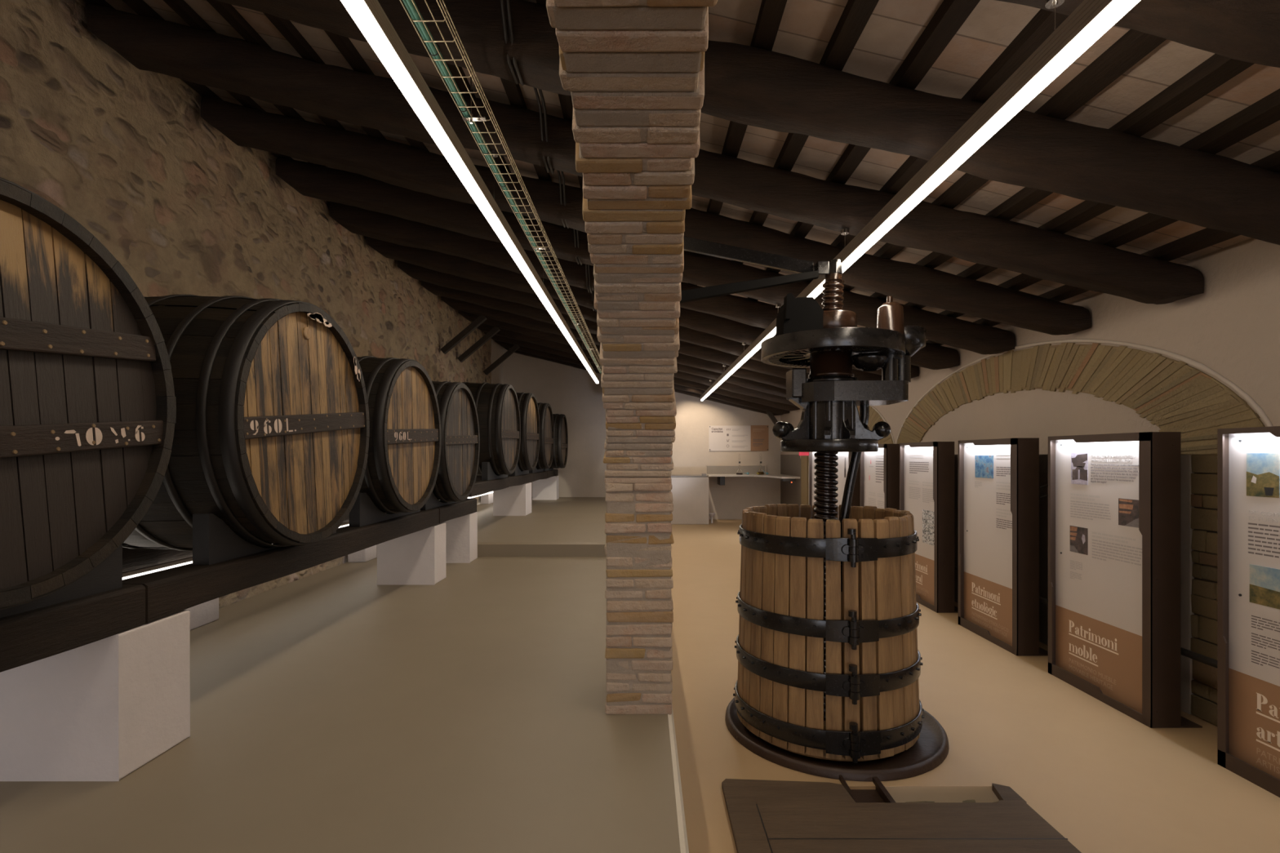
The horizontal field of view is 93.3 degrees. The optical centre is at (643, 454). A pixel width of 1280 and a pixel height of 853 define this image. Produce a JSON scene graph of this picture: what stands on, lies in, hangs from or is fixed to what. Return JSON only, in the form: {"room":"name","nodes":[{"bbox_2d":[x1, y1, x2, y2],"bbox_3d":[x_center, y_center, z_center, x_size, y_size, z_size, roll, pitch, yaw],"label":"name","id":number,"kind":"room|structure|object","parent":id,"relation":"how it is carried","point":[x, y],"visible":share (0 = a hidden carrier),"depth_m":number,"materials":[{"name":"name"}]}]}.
{"room":"wine museum","nodes":[
{"label":"wine museum","id":0,"kind":"room"},
{"bbox_2d":[0,0,502,608],"bbox_3d":[-4.570,-0.925,6.000,0.300,5.650,26.000,0,0,0],"label":"wall","id":1,"kind":"structure","parent":0,"point":[128,153],"depth_m":5.80,"materials":[{"name":"stone"}]},
{"bbox_2d":[0,556,680,852],"bbox_3d":[-2.136,1.660,1.250,4.568,0.120,16.500,0,0,0],"label":"floor","id":2,"kind":"structure","parent":0,"point":[335,709],"depth_m":3.39,"materials":[{"name":"concrete"}]},
{"bbox_2d":[0,609,190,781],"bbox_3d":[-2.925,1.240,3.192,0.710,0.720,0.465,0,0,0],"label":"pier","id":3,"kind":"object","parent":2,"relation":"on","point":[104,709],"visible":0.83,"depth_m":2.96,"materials":[{"name":"paint"}]},
{"bbox_2d":[0,498,476,672],"bbox_3d":[-2.683,0.780,5.100,0.235,0.220,8.388,0,0,0],"label":"support beam","id":4,"kind":"structure","parent":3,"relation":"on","point":[28,637],"depth_m":3.30,"materials":[{"name":"brown wood"}]},
{"bbox_2d":[0,544,122,617],"bbox_3d":[-2.690,0.515,2.300,0.100,0.310,1.520,0,0,0],"label":"cradle","id":5,"kind":"object","parent":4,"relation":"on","point":[108,575],"visible":0.2,"depth_m":2.88,"materials":[{"name":"brown wood"}]},
{"bbox_2d":[0,177,176,609],"bbox_3d":[-3.175,-0.230,2.300,1.550,1.714,1.714,0,0,0],"label":"wine barrel","id":6,"kind":"object","parent":5,"relation":"on","point":[86,437],"visible":1,"depth_m":2.56,"materials":[{"name":"brown wood"}]},
{"bbox_2d":[192,513,336,564],"bbox_3d":[-2.690,0.515,4.430,0.100,0.310,1.520,0,0,0],"label":"cradle","id":7,"kind":"object","parent":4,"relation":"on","point":[214,542],"visible":0.5,"depth_m":3.72,"materials":[{"name":"brown wood"}]},
{"bbox_2d":[122,294,369,551],"bbox_3d":[-3.174,-0.225,4.430,1.552,1.840,1.840,0,0,0],"label":"wine barrel","id":8,"kind":"object","parent":7,"relation":"on","point":[272,431],"visible":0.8,"depth_m":3.93,"materials":[{"name":"brown wood"}]},
{"bbox_2d":[349,493,420,526],"bbox_3d":[-2.690,0.515,6.380,0.100,0.310,1.520,0,0,0],"label":"cradle","id":9,"kind":"object","parent":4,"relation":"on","point":[363,512],"visible":0.49,"depth_m":5.75,"materials":[{"name":"brown wood"}]},
{"bbox_2d":[348,355,441,514],"bbox_3d":[-3.175,-0.200,6.380,1.550,1.681,1.681,0,0,0],"label":"wine barrel","id":10,"kind":"object","parent":9,"relation":"on","point":[402,470],"visible":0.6,"depth_m":6.10,"materials":[{"name":"brown wood"}]},
{"bbox_2d":[420,492,459,510],"bbox_3d":[-2.690,0.515,8.070,0.100,0.310,1.520,0,0,0],"label":"cradle","id":11,"kind":"object","parent":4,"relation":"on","point":[433,502],"visible":0.27,"depth_m":7.57,"materials":[{"name":"brown wood"}]},
{"bbox_2d":[431,380,479,502],"bbox_3d":[-3.175,-0.170,8.070,1.550,1.660,1.660,0,0,0],"label":"wine barrel","id":12,"kind":"object","parent":11,"relation":"on","point":[458,468],"visible":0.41,"depth_m":7.93,"materials":[{"name":"brown wood"}]},
{"bbox_2d":[185,597,218,630],"bbox_3d":[-4.260,1.270,5.635,0.280,0.660,0.470,0,0,0],"label":"pier","id":13,"kind":"object","parent":2,"relation":"on","point":[205,613],"visible":0.2,"depth_m":5.67,"materials":[{"name":"paint"}]},
{"bbox_2d":[122,514,349,572],"bbox_3d":[-4.104,0.809,5.100,0.192,0.278,8.388,0,0,0],"label":"rail","id":14,"kind":"object","parent":13,"relation":"on","point":[132,558],"visible":0.04,"depth_m":4.90,"materials":[{"name":"brown wood"}]},
{"bbox_2d":[377,522,446,585],"bbox_3d":[-2.925,1.240,7.645,0.710,0.720,0.430,0,0,0],"label":"pier","id":15,"kind":"object","parent":2,"relation":"on","point":[418,557],"visible":0.78,"depth_m":7.43,"materials":[{"name":"paint"}]},
{"bbox_2d":[444,511,477,563],"bbox_3d":[-2.925,1.240,9.135,0.710,0.720,0.410,0,0,0],"label":"pier","id":16,"kind":"object","parent":2,"relation":"on","point":[461,532],"visible":0.56,"depth_m":8.93,"materials":[{"name":"paint"}]},
{"bbox_2d":[546,0,717,715],"bbox_3d":[-0.029,0.085,5.554,0.453,3.070,14.548,0,0,0],"label":"brick pillar","id":17,"kind":"structure","parent":2,"relation":"on","point":[633,71],"depth_m":2.67,"materials":[{"name":"brick"}]},
{"bbox_2d":[376,497,606,556],"bbox_3d":[-2.136,1.515,14.250,4.568,0.370,9.500,0,0,0],"label":"floor","id":18,"kind":"structure","parent":0,"point":[562,526],"depth_m":10.93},
{"bbox_2d":[493,482,531,515],"bbox_3d":[-2.925,0.983,13.510,0.710,0.695,0.700,0,0,0],"label":"pier","id":19,"kind":"object","parent":18,"relation":"on","point":[515,500],"visible":0.78,"depth_m":13.16,"materials":[{"name":"paint"}]},
{"bbox_2d":[468,469,558,497],"bbox_3d":[-2.689,0.540,13.600,0.241,0.210,9.188,0,0,0],"label":"rail","id":20,"kind":"object","parent":19,"relation":"on","point":[481,487],"visible":0.84,"depth_m":11.39,"materials":[{"name":"brown wood"}]},
{"bbox_2d":[481,462,507,480],"bbox_3d":[-2.690,0.280,10.980,0.100,0.310,1.520,0,0,0],"label":"cradle","id":21,"kind":"object","parent":20,"relation":"on","point":[487,473],"visible":0.64,"depth_m":10.28,"materials":[{"name":"brown wood"}]},
{"bbox_2d":[462,382,520,475],"bbox_3d":[-3.175,-0.460,10.980,1.550,1.743,1.743,0,1,0],"label":"wine barrel","id":22,"kind":"object","parent":21,"relation":"on","point":[497,406],"visible":0.52,"depth_m":10.44,"materials":[{"name":"brown wood"}]},
{"bbox_2d":[510,464,528,475],"bbox_3d":[-2.690,0.280,13.150,0.100,0.310,1.520,0,0,0],"label":"cradle","id":23,"kind":"object","parent":20,"relation":"on","point":[517,472],"visible":0.34,"depth_m":12.76,"materials":[{"name":"brown wood"}]},
{"bbox_2d":[515,392,539,471],"bbox_3d":[-3.175,-0.500,13.150,1.550,1.786,1.786,0,1,0],"label":"wine barrel","id":24,"kind":"object","parent":23,"relation":"on","point":[527,402],"visible":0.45,"depth_m":12.86,"materials":[{"name":"brown wood"}]},
{"bbox_2d":[528,467,542,473],"bbox_3d":[-2.690,0.280,15.100,0.100,0.310,1.520,0,0,0],"label":"cradle","id":25,"kind":"object","parent":20,"relation":"on","point":[535,470],"visible":0.3,"depth_m":14.79,"materials":[{"name":"brown wood"}]},
{"bbox_2d":[535,402,554,469],"bbox_3d":[-3.135,-0.470,15.100,1.550,1.743,1.743,0,1,0],"label":"wine barrel","id":26,"kind":"object","parent":25,"relation":"on","point":[546,419],"visible":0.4,"depth_m":14.85,"materials":[{"name":"brown wood"}]},
{"bbox_2d":[542,468,553,471],"bbox_3d":[-2.690,0.280,16.950,0.100,0.310,1.520,0,0,0],"label":"cradle","id":27,"kind":"object","parent":20,"relation":"on","point":[544,469],"visible":0.2,"depth_m":16.54,"materials":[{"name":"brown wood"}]},
{"bbox_2d":[549,413,568,468],"bbox_3d":[-2.995,-0.380,16.950,1.550,1.615,1.615,0,1,0],"label":"wine barrel","id":28,"kind":"object","parent":27,"relation":"on","point":[560,447],"visible":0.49,"depth_m":16.52,"materials":[{"name":"brown wood"}]},
{"bbox_2d":[601,342,674,471],"bbox_3d":[-0.030,-1.169,6.000,0.410,2.537,26.000,0,0,0],"label":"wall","id":29,"kind":"structure","parent":0,"point":[602,343],"depth_m":3.67,"materials":[{"name":"white paint"}]},
{"bbox_2d":[86,3,582,177],"bbox_3d":[-2.310,-2.905,4.895,4.125,1.342,0.407,0,0,0],"label":"roof beam","id":30,"kind":"structure","parent":29,"relation":"attached to","point":[179,51],"depth_m":4.74,"materials":[{"name":"brown wood"}]},
{"bbox_2d":[340,0,599,383],"bbox_3d":[-1.215,-2.161,8.200,0.092,0.590,15.200,0,0,0],"label":"lamp","id":31,"kind":"object","parent":30,"relation":"hanging from","point":[369,15],"visible":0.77,"depth_m":3.55,"materials":[{"name":"beige"}]},
{"bbox_2d":[200,96,586,232],"bbox_3d":[-2.310,-2.890,6.117,4.120,1.374,0.412,0,0,0],"label":"roof beam","id":32,"kind":"structure","parent":29,"relation":"attached to","point":[387,161],"depth_m":5.96,"materials":[{"name":"brown wood"}]},
{"bbox_2d":[216,0,571,96],"bbox_3d":[-2.310,-2.897,3.696,4.123,1.351,0.417,0,0,0],"label":"roof beam","id":33,"kind":"structure","parent":29,"relation":"attached to","point":[478,24],"depth_m":3.55,"materials":[{"name":"brown wood"}]},
{"bbox_2d":[500,0,597,311],"bbox_3d":[-0.800,-2.502,10.250,0.046,0.342,16.900,0,0,0],"label":"cable","id":34,"kind":"object","parent":33,"relation":"attached to","point":[502,2],"visible":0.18,"depth_m":4.61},
{"bbox_2d":[506,0,596,311],"bbox_3d":[-0.765,-2.494,10.250,0.046,0.342,16.900,0,0,0],"label":"cable","id":35,"kind":"object","parent":33,"relation":"attached to","point":[508,2],"visible":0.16,"depth_m":4.59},
{"bbox_2d":[275,157,594,266],"bbox_3d":[-2.310,-2.886,7.304,4.120,1.332,0.373,0,0,0],"label":"roof beam","id":36,"kind":"structure","parent":29,"relation":"attached to","point":[309,180],"depth_m":7.13,"materials":[{"name":"brown wood"}]},
{"bbox_2d":[328,201,594,291],"bbox_3d":[-2.310,-2.901,8.539,4.125,1.334,0.412,0,0,0],"label":"roof beam","id":37,"kind":"structure","parent":29,"relation":"attached to","point":[357,220],"depth_m":8.38,"materials":[{"name":"brown wood"}]},
{"bbox_2d":[367,236,597,310],"bbox_3d":[-2.310,-2.887,9.704,4.120,1.346,0.372,0,0,0],"label":"roof beam","id":38,"kind":"structure","parent":29,"relation":"attached to","point":[461,267],"depth_m":9.54,"materials":[{"name":"brown wood"}]},
{"bbox_2d":[397,260,597,322],"bbox_3d":[-2.310,-2.896,10.839,4.120,1.317,0.375,0,0,0],"label":"roof beam","id":39,"kind":"structure","parent":29,"relation":"attached to","point":[446,280],"depth_m":10.69,"materials":[{"name":"brown wood"}]},
{"bbox_2d":[421,280,597,333],"bbox_3d":[-2.310,-2.884,11.980,4.121,1.314,0.376,0,0,0],"label":"roof beam","id":40,"kind":"structure","parent":29,"relation":"attached to","point":[539,314],"depth_m":11.83,"materials":[{"name":"brown wood"}]},
{"bbox_2d":[400,0,601,375],"bbox_3d":[-1.045,-2.268,8.350,0.176,0.386,15.300,0,0,0],"label":"cable tray","id":41,"kind":"object","parent":40,"relation":"attached to","point":[470,117],"visible":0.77,"depth_m":3.99,"materials":[{"name":"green metal"}]},
{"bbox_2d":[401,0,601,373],"bbox_3d":[-1.106,-2.134,8.200,0.072,0.072,15.000,0,0,0],"label":"cable bundle","id":42,"kind":"object","parent":41,"relation":"attached to","point":[409,5],"visible":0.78,"depth_m":3.92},
{"bbox_2d":[440,296,600,345],"bbox_3d":[-2.310,-2.902,13.195,4.125,1.370,0.400,0,0,0],"label":"roof beam","id":43,"kind":"structure","parent":29,"relation":"attached to","point":[499,315],"depth_m":13.04,"materials":[{"name":"brown wood"}]},
{"bbox_2d":[457,310,599,352],"bbox_3d":[-2.310,-2.905,14.405,4.124,1.333,0.364,0,0,0],"label":"roof beam","id":44,"kind":"structure","parent":29,"relation":"attached to","point":[470,317],"depth_m":14.26,"materials":[{"name":"brown wood"}]},
{"bbox_2d":[476,324,599,359],"bbox_3d":[-2.310,-2.881,15.595,4.121,1.328,0.366,0,0,0],"label":"roof beam","id":45,"kind":"structure","parent":29,"relation":"attached to","point":[484,328],"depth_m":15.44,"materials":[{"name":"brown wood"}]},
{"bbox_2d":[676,352,786,389],"bbox_3d":[2.235,-1.820,13.108,4.091,1.252,0.352,0,0,0],"label":"roof beam","id":46,"kind":"structure","parent":29,"relation":"attached to","point":[682,359],"depth_m":12.96,"materials":[{"name":"brown wood"}]},
{"bbox_2d":[676,363,786,397],"bbox_3d":[2.235,-1.827,14.306,4.093,1.244,0.358,0,0,0],"label":"roof beam","id":47,"kind":"structure","parent":29,"relation":"attached to","point":[744,383],"depth_m":14.17,"materials":[{"name":"brown wood"}]},
{"bbox_2d":[673,370,796,406],"bbox_3d":[2.235,-1.831,15.500,4.091,1.223,0.345,0,0,0],"label":"roof beam","id":48,"kind":"structure","parent":29,"relation":"attached to","point":[730,387],"depth_m":15.36,"materials":[{"name":"brown wood"}]},
{"bbox_2d":[673,377,799,410],"bbox_3d":[2.235,-1.821,16.698,4.092,1.216,0.342,0,0,0],"label":"roof beam","id":49,"kind":"structure","parent":29,"relation":"attached to","point":[679,381],"depth_m":16.57,"materials":[{"name":"brown wood"}]},
{"bbox_2d":[683,235,813,273],"bbox_3d":[0.721,-1.583,4.647,1.133,0.434,0.158,0,0,11],"label":"bar","id":50,"kind":"object","parent":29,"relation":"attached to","point":[691,244],"visible":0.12,"depth_m":4.65,"materials":[{"name":"black metal"}]},
{"bbox_2d":[680,270,818,302],"bbox_3d":[0.712,-1.137,4.236,1.245,0.434,0.147,0,0,-26],"label":"bar","id":51,"kind":"object","parent":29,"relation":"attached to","point":[695,294],"visible":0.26,"depth_m":4.18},
{"bbox_2d":[680,281,959,369],"bbox_3d":[2.235,-1.814,8.366,4.093,1.271,0.380,0,0,0],"label":"roof beam","id":52,"kind":"structure","parent":29,"relation":"attached to","point":[750,312],"depth_m":8.21,"materials":[{"name":"brown wood"}]},
{"bbox_2d":[684,207,1091,335],"bbox_3d":[2.235,-1.825,5.917,4.093,1.272,0.371,0,0,0],"label":"roof beam","id":53,"kind":"structure","parent":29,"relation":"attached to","point":[911,282],"depth_m":5.78,"materials":[{"name":"brown wood"}]},
{"bbox_2d":[701,40,1279,244],"bbox_3d":[2.235,-1.826,3.550,4.093,1.246,0.395,0,0,0],"label":"roof beam","id":54,"kind":"structure","parent":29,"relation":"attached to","point":[748,85],"depth_m":3.40,"materials":[{"name":"brown wood"}]},
{"bbox_2d":[502,346,780,519],"bbox_3d":[-0.060,-0.733,19.150,9.520,5.866,0.300,0,0,0],"label":"wall","id":55,"kind":"structure","parent":0,"point":[571,392],"depth_m":19.00,"materials":[{"name":"white paint"}]},
{"bbox_2d":[708,425,768,450],"bbox_3d":[2.980,-0.522,18.978,1.870,0.805,0.040,0,0,0],"label":"information board","id":56,"kind":"object","parent":55,"relation":"attached to","point":[721,437],"visible":1,"depth_m":18.97,"materials":[{"name":"white"}]},
{"bbox_2d":[706,465,799,484],"bbox_3d":[3.124,0.623,17.799,2.348,0.595,2.398,0,0,0],"label":"countertop","id":57,"kind":"structure","parent":55,"relation":"attached to","point":[721,472],"depth_m":18.95,"materials":[{"name":"stone"}]},
{"bbox_2d":[105,0,1279,346],"bbox_3d":[-0.060,-2.647,6.000,9.320,2.374,26.600,0,0,0],"label":"ceiling","id":58,"kind":"structure","parent":0,"point":[806,29],"depth_m":3.53,"materials":[{"name":"tile"}]},
{"bbox_2d":[122,0,325,166],"bbox_3d":[-3.941,-3.511,6.025,0.113,0.117,25.850,0,0,0],"label":"joist","id":59,"kind":"object","parent":58,"relation":"attached to","point":[141,7],"visible":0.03,"depth_m":4.80,"materials":[{"name":"brown wood"}]},
{"bbox_2d":[163,0,356,173],"bbox_3d":[-3.520,-3.409,6.025,0.119,0.119,25.850,0,0,0],"label":"joist","id":60,"kind":"object","parent":58,"relation":"attached to","point":[182,8],"visible":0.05,"depth_m":4.69,"materials":[{"name":"brown wood"}]},
{"bbox_2d":[206,0,345,129],"bbox_3d":[-3.100,-3.306,6.025,0.114,0.116,25.850,0,0,0],"label":"joist","id":61,"kind":"object","parent":58,"relation":"attached to","point":[227,11],"visible":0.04,"depth_m":4.62,"materials":[{"name":"brown wood"}]},
{"bbox_2d":[262,12,386,139],"bbox_3d":[-2.680,-3.204,6.025,0.117,0.118,25.850,0,0,0],"label":"joist","id":62,"kind":"object","parent":58,"relation":"attached to","point":[285,27],"visible":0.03,"depth_m":4.64,"materials":[{"name":"brown wood"}]},
{"bbox_2d":[324,30,429,151],"bbox_3d":[-2.260,-3.101,6.025,0.114,0.117,25.850,0,0,0],"label":"joist","id":63,"kind":"object","parent":58,"relation":"attached to","point":[344,44],"visible":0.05,"depth_m":4.66,"materials":[{"name":"brown wood"}]},
{"bbox_2d":[688,0,786,285],"bbox_3d":[0.681,-2.384,6.025,0.115,0.118,25.850,0,0,0],"label":"joist","id":64,"kind":"object","parent":58,"relation":"attached to","point":[771,11],"visible":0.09,"depth_m":3.42,"materials":[{"name":"brown wood"}]},
{"bbox_2d":[731,0,879,263],"bbox_3d":[1.101,-2.281,6.025,0.115,0.117,25.850,0,0,0],"label":"joist","id":65,"kind":"object","parent":58,"relation":"attached to","point":[855,15],"visible":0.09,"depth_m":3.34,"materials":[{"name":"brown wood"}]},
{"bbox_2d":[747,0,980,300],"bbox_3d":[1.520,-2.179,6.025,0.116,0.119,25.850,0,0,0],"label":"joist","id":66,"kind":"object","parent":58,"relation":"attached to","point":[951,15],"visible":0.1,"depth_m":3.27,"materials":[{"name":"brown wood"}]},
{"bbox_2d":[806,8,1068,282],"bbox_3d":[1.941,-2.077,6.025,0.116,0.117,25.850,0,0,0],"label":"joist","id":67,"kind":"object","parent":58,"relation":"attached to","point":[1042,25],"visible":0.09,"depth_m":3.23,"materials":[{"name":"brown wood"}]},
{"bbox_2d":[843,29,1166,291],"bbox_3d":[2.362,-1.974,6.025,0.115,0.118,25.850,0,0,0],"label":"joist","id":68,"kind":"object","parent":58,"relation":"attached to","point":[1134,45],"visible":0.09,"depth_m":3.20,"materials":[{"name":"brown wood"}]},
{"bbox_2d":[870,53,1253,299],"bbox_3d":[2.780,-1.872,6.025,0.119,0.118,25.850,0,0,0],"label":"joist","id":69,"kind":"object","parent":58,"relation":"attached to","point":[1216,70],"visible":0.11,"depth_m":3.23,"materials":[{"name":"brown wood"}]},
{"bbox_2d":[866,88,1279,327],"bbox_3d":[3.200,-1.769,6.025,0.119,0.118,25.850,0,0,0],"label":"joist","id":70,"kind":"object","parent":58,"relation":"attached to","point":[1264,112],"visible":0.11,"depth_m":3.36,"materials":[{"name":"brown wood"}]},
{"bbox_2d":[925,227,1240,345],"bbox_3d":[4.041,-1.564,6.025,0.119,0.116,25.850,0,0,0],"label":"joist","id":71,"kind":"object","parent":58,"relation":"attached to","point":[1206,237],"visible":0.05,"depth_m":4.57,"materials":[{"name":"brown wood"}]},
{"bbox_2d":[939,150,1279,317],"bbox_3d":[3.619,-1.667,6.025,0.116,0.117,25.850,0,0,0],"label":"joist","id":72,"kind":"object","parent":58,"relation":"attached to","point":[1146,224],"visible":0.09,"depth_m":4.46,"materials":[{"name":"brown wood"}]},
{"bbox_2d":[671,519,1279,852],"bbox_3d":[2.243,2.080,6.000,4.115,0.100,26.000,0,0,0],"label":"floor","id":73,"kind":"structure","parent":0,"point":[1106,780],"depth_m":4.16,"materials":[{"name":"concrete"}]},
{"bbox_2d":[667,705,688,852],"bbox_3d":[0.167,1.850,6.000,0.037,0.500,26.000,0,0,0],"label":"trim","id":74,"kind":"structure","parent":73,"relation":"on","point":[677,786],"depth_m":2.90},
{"bbox_2d":[671,476,709,524],"bbox_3d":[1.045,1.340,18.299,1.710,1.380,1.399,0,0,0],"label":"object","id":75,"kind":"object","parent":73,"relation":"on","point":[691,495],"visible":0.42,"depth_m":17.60,"materials":[{"name":"white paint"}]},
{"bbox_2d":[724,258,949,802],"bbox_3d":[1.452,0.335,4.476,1.580,3.590,1.736,0,0,-35],"label":"press","id":76,"kind":"object","parent":73,"relation":"on","point":[827,686],"visible":1,"depth_m":4.07,"materials":[{"name":"wood"}]},
{"bbox_2d":[724,697,949,802],"bbox_3d":[1.452,2.050,4.476,1.580,0.160,1.736,0,0,-35],"label":"tray","id":77,"kind":"object","parent":76,"relation":"on","point":[930,748],"depth_m":3.96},
{"bbox_2d":[835,452,860,506],"bbox_3d":[3.957,0.930,11.578,0.386,2.200,1.145,0,0,0],"label":"panel","id":78,"kind":"object","parent":73,"relation":"on","point":[844,458],"visible":0.12,"depth_m":11.53,"materials":[{"name":"white"}]},
{"bbox_2d":[835,452,848,506],"bbox_3d":[3.832,0.620,11.580,0.010,1.551,1.116,0,0,0],"label":"poster","id":79,"kind":"object","parent":78,"relation":"on","point":[842,467],"depth_m":11.72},
{"bbox_2d":[860,444,899,510],"bbox_3d":[3.957,0.930,9.947,0.386,2.200,1.145,0,0,0],"label":"panel","id":80,"kind":"object","parent":73,"relation":"on","point":[880,469],"visible":0.43,"depth_m":9.71,"materials":[{"name":"white"}]},
{"bbox_2d":[863,448,884,508],"bbox_3d":[3.832,0.620,9.950,0.010,1.551,1.116,0,0,0],"label":"poster","id":81,"kind":"object","parent":80,"relation":"on","point":[873,462],"depth_m":10.05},
{"bbox_2d":[721,778,1081,852],"bbox_3d":[1.345,2.022,2.736,1.740,0.056,1.972,0,0,0],"label":"hatch","id":82,"kind":"object","parent":73,"relation":"on","point":[766,816],"visible":1,"depth_m":3.27,"materials":[{"name":"brown wood"}]},
{"bbox_2d":[899,441,958,613],"bbox_3d":[3.957,0.930,8.328,0.386,2.200,1.145,0,0,0],"label":"panel","id":83,"kind":"object","parent":73,"relation":"on","point":[926,469],"visible":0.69,"depth_m":8.01,"materials":[{"name":"white"}]},
{"bbox_2d":[903,445,933,560],"bbox_3d":[3.832,0.620,8.330,0.010,1.551,1.116,0,0,0],"label":"poster","id":84,"kind":"object","parent":83,"relation":"on","point":[918,500],"depth_m":8.34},
{"bbox_2d":[915,553,933,605],"bbox_3d":[3.832,1.702,8.330,0.010,0.615,1.116,0,0,0],"label":"poster","id":85,"kind":"object","parent":83,"relation":"attached to","point":[924,564],"depth_m":8.22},
{"bbox_2d":[958,438,1048,656],"bbox_3d":[3.957,0.930,6.668,0.386,2.200,1.145,0,0,0],"label":"panel","id":86,"kind":"object","parent":73,"relation":"on","point":[998,479],"visible":0.99,"depth_m":6.49,"materials":[{"name":"white"}]},
{"bbox_2d":[964,571,1012,646],"bbox_3d":[3.832,1.702,6.670,0.010,0.615,1.116,0,0,0],"label":"poster","id":87,"kind":"object","parent":86,"relation":"attached to","point":[988,602],"depth_m":6.68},
{"bbox_2d":[964,443,1012,589],"bbox_3d":[3.832,0.620,6.670,0.010,1.551,1.116,0,0,0],"label":"poster","id":88,"kind":"object","parent":86,"relation":"on","point":[988,515],"depth_m":6.71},
{"bbox_2d":[1048,431,1202,728],"bbox_3d":[3.957,0.930,5.058,0.386,2.200,1.145,0,0,0],"label":"panel","id":89,"kind":"object","parent":73,"relation":"on","point":[1114,500],"visible":1,"depth_m":4.87,"materials":[{"name":"white"}]},
{"bbox_2d":[1055,604,1142,713],"bbox_3d":[3.832,1.702,5.060,0.010,0.615,1.116,0,0,0],"label":"poster","id":90,"kind":"object","parent":89,"relation":"attached to","point":[1106,655],"depth_m":5.04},
{"bbox_2d":[1055,439,1142,635],"bbox_3d":[3.832,0.620,5.060,0.010,1.551,1.116,0,0,0],"label":"poster","id":91,"kind":"object","parent":89,"relation":"on","point":[1099,538],"depth_m":5.07,"materials":[{"name":"paper"}]},
{"bbox_2d":[1118,497,1138,528],"bbox_3d":[3.825,0.458,4.735,0.003,0.215,0.270,0,0,0],"label":"picture","id":92,"kind":"object","parent":89,"relation":"attached to","point":[1128,508],"depth_m":4.77,"materials":[{"name":"brown paper"}]},
{"bbox_2d":[1181,454,1217,725],"bbox_3d":[4.284,1.015,4.214,0.042,2.030,1.532,0,0,0],"label":"door","id":93,"kind":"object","parent":73,"relation":"on","point":[1193,625],"visible":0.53,"depth_m":4.65,"materials":[{"name":"wood"}]},
{"bbox_2d":[1217,426,1279,797],"bbox_3d":[3.957,0.930,3.393,0.386,2.200,1.145,0,0,0],"label":"panel","id":94,"kind":"object","parent":73,"relation":"on","point":[1248,459],"visible":1,"depth_m":3.82,"materials":[{"name":"white"}]},
{"bbox_2d":[1228,667,1279,779],"bbox_3d":[3.832,1.702,3.396,0.010,0.615,1.116,0,0,0],"label":"poster","id":95,"kind":"object","parent":94,"relation":"attached to","point":[1254,700],"depth_m":3.78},
{"bbox_2d":[1228,432,1279,686],"bbox_3d":[3.832,0.620,3.396,0.010,1.551,1.116,0,0,0],"label":"poster","id":96,"kind":"object","parent":94,"relation":"on","point":[1254,459],"depth_m":3.78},
{"bbox_2d":[1246,453,1279,497],"bbox_3d":[3.825,0.125,3.736,0.003,0.270,0.200,0,0,0],"label":"picture","id":97,"kind":"object","parent":94,"relation":"attached to","point":[1263,469],"depth_m":3.73},
{"bbox_2d":[1249,564,1279,591],"bbox_3d":[3.825,0.810,3.591,0.003,0.240,0.450,0,0,0],"label":"picture","id":98,"kind":"object","parent":94,"relation":"attached to","point":[1263,577],"depth_m":3.72},
{"bbox_2d":[780,238,1279,704],"bbox_3d":[4.475,0.306,6.000,0.350,3.788,26.000,0,0,0],"label":"wall","id":99,"kind":"structure","parent":0,"point":[1232,328],"depth_m":5.34,"materials":[{"name":"paint"}]},
{"bbox_2d":[678,340,809,378],"bbox_3d":[2.235,-1.826,11.906,4.093,1.244,0.333,0,0,1],"label":"roof beam","id":100,"kind":"structure","parent":99,"relation":"attached to","point":[686,348],"depth_m":11.77,"materials":[{"name":"brown wood"}]},
{"bbox_2d":[679,325,881,380],"bbox_3d":[2.235,-1.832,10.704,4.094,1.254,0.389,0,0,0],"label":"roof beam","id":101,"kind":"structure","parent":99,"relation":"attached to","point":[686,335],"depth_m":10.55,"materials":[{"name":"brown wood"}]},
{"bbox_2d":[679,306,919,378],"bbox_3d":[2.235,-1.822,9.554,4.093,1.265,0.369,0,0,0],"label":"roof beam","id":102,"kind":"structure","parent":99,"relation":"attached to","point":[723,327],"depth_m":9.39,"materials":[{"name":"brown wood"}]},
{"bbox_2d":[700,0,1140,400],"bbox_3d":[1.585,-1.619,8.550,0.076,0.306,15.900,0,0,0],"label":"lamp","id":103,"kind":"object","parent":102,"relation":"hanging from","point":[1091,19],"visible":0.95,"depth_m":2.72,"materials":[{"name":"beige"}]},
{"bbox_2d":[681,250,1015,354],"bbox_3d":[2.235,-1.830,7.130,4.090,1.280,0.383,0,0,0],"label":"roof beam","id":104,"kind":"structure","parent":99,"relation":"attached to","point":[700,269],"depth_m":6.97,"materials":[{"name":"brown wood"}]},
{"bbox_2d":[691,148,1204,304],"bbox_3d":[2.235,-1.830,4.760,4.094,1.246,0.383,0,0,0],"label":"roof beam","id":105,"kind":"structure","parent":99,"relation":"attached to","point":[975,237],"depth_m":4.62,"materials":[{"name":"brown wood"}]},
{"bbox_2d":[895,338,1272,455],"bbox_3d":[4.296,-0.566,7.203,0.046,1.382,6.306,0,0,0],"label":"stone arch","id":106,"kind":"object","parent":99,"relation":"attached to","point":[1173,395],"visible":0.84,"depth_m":5.47,"materials":[{"name":"beige stone"}]},
{"bbox_2d":[996,0,1279,67],"bbox_3d":[2.235,-1.824,2.336,4.091,1.268,0.378,0,0,0],"label":"roof beam","id":107,"kind":"structure","parent":99,"relation":"attached to","point":[1243,30],"depth_m":2.32,"materials":[{"name":"brown wood"}]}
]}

